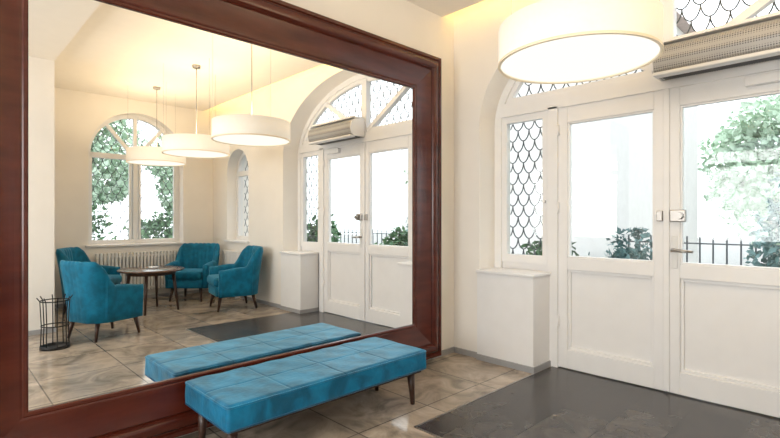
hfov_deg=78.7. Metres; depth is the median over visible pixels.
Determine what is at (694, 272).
rail
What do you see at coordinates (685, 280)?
trim
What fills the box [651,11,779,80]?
air conditioner
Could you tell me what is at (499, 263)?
door frame
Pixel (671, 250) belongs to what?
lever
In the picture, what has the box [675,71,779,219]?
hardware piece
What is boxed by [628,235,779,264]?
iron fence
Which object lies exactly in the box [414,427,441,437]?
strip
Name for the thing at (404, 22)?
wall
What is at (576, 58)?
diffuser
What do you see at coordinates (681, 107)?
bead
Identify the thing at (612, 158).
neighbouring building
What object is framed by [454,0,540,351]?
wall
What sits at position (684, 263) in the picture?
bead
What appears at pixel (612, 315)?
panel
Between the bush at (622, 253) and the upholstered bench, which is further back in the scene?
the bush at (622, 253)
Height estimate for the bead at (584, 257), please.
0.014 m
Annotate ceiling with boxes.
[406,0,484,16]
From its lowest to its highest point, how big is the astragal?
2.160 m
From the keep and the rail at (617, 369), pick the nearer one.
the keep
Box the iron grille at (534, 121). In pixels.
[510,121,541,254]
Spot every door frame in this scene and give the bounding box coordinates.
[495,79,546,271]
[542,107,567,367]
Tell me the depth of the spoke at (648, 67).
3.50 m
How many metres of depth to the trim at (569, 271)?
3.94 m
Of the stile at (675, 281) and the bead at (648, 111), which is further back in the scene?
the bead at (648, 111)
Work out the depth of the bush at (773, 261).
4.59 m
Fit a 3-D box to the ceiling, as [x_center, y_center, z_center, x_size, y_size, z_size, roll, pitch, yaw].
[1.517,-1.883,1.581,2.380,0.065,5.440,0,0,-44]
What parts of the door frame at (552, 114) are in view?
stile, stile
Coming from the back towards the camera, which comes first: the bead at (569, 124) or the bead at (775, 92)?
the bead at (569, 124)
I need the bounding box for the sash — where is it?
[507,71,652,103]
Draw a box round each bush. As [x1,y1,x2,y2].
[521,240,578,255]
[606,226,651,259]
[743,172,779,267]
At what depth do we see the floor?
3.07 m
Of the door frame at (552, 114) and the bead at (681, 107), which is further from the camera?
the door frame at (552, 114)
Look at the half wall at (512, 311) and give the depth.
4.00 m
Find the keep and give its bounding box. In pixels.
[656,211,662,220]
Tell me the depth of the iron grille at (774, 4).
3.03 m
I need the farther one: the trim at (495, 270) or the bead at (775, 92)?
the trim at (495, 270)
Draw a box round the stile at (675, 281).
[668,87,680,393]
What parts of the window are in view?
stile, sash, top rail, mullion, top rail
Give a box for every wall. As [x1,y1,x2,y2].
[177,0,453,437]
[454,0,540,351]
[477,273,548,366]
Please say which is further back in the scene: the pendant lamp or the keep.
the keep
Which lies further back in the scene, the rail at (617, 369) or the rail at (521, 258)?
the rail at (521, 258)
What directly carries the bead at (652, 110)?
attached to the window
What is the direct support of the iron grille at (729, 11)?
attached to the window
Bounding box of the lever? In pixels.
[670,248,692,252]
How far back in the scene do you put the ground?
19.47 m
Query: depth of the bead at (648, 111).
3.70 m
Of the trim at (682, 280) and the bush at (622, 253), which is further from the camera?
the bush at (622, 253)
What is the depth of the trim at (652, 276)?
3.49 m
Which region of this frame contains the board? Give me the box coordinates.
[454,347,476,357]
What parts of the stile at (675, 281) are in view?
handle, plate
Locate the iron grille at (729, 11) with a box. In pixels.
[677,0,749,33]
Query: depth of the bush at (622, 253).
4.93 m
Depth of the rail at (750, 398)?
3.14 m
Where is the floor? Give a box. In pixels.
[178,352,779,437]
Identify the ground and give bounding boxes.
[698,238,769,266]
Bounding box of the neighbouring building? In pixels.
[510,11,697,262]
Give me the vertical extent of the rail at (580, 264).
0.100 m
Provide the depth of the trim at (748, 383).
3.14 m
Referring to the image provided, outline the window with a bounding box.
[502,0,779,253]
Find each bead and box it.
[568,123,571,257]
[570,110,651,124]
[570,256,652,262]
[652,110,653,262]
[680,106,683,263]
[683,91,779,107]
[683,262,779,269]
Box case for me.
[670,210,685,221]
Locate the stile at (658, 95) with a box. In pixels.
[654,90,663,390]
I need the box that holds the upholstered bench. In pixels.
[185,337,425,437]
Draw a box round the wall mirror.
[0,0,440,437]
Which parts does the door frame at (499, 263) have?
arch frame, sidelight sill panel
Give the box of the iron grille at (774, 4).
[768,2,779,13]
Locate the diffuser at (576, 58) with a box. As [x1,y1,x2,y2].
[501,34,659,81]
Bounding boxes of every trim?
[476,267,550,373]
[568,270,571,348]
[571,270,651,278]
[571,347,651,365]
[652,276,653,365]
[681,279,684,371]
[684,279,779,289]
[684,369,779,391]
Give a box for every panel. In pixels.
[572,273,651,361]
[685,282,779,387]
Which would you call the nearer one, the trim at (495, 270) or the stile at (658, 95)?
the stile at (658, 95)
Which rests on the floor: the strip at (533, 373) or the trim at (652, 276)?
the strip at (533, 373)
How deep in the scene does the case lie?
3.34 m
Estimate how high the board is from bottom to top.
0.050 m
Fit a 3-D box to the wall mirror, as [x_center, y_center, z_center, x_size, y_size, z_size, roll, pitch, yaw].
[-0.739,-0.105,3.084,3.201,2.594,0.142,0,0,-44]
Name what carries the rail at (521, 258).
attached to the wall at (479, 86)
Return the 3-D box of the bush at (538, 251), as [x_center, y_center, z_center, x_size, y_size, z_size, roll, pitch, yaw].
[1.767,0.783,5.213,0.650,1.184,0.815,0,0,-44]
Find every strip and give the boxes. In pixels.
[414,373,533,426]
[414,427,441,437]
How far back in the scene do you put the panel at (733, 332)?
3.16 m
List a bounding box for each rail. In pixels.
[502,254,546,263]
[568,258,653,275]
[568,349,653,387]
[680,264,779,285]
[680,372,779,417]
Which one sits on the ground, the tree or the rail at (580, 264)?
the tree
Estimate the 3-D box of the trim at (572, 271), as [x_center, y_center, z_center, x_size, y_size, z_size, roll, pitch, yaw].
[1.716,0.431,3.726,0.022,0.022,0.613,0,0,-44]
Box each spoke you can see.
[640,64,651,72]
[727,0,775,23]
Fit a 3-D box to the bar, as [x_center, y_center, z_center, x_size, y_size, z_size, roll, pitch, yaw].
[2.011,-0.990,3.439,0.105,0.120,2.770,0,0,-44]
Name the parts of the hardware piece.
lock knob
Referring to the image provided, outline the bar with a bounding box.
[499,59,779,117]
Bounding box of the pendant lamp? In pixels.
[498,0,663,83]
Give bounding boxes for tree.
[698,95,779,261]
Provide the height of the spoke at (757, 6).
0.517 m
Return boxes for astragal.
[663,89,669,390]
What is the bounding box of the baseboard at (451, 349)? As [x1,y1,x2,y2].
[431,347,453,358]
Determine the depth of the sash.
3.86 m

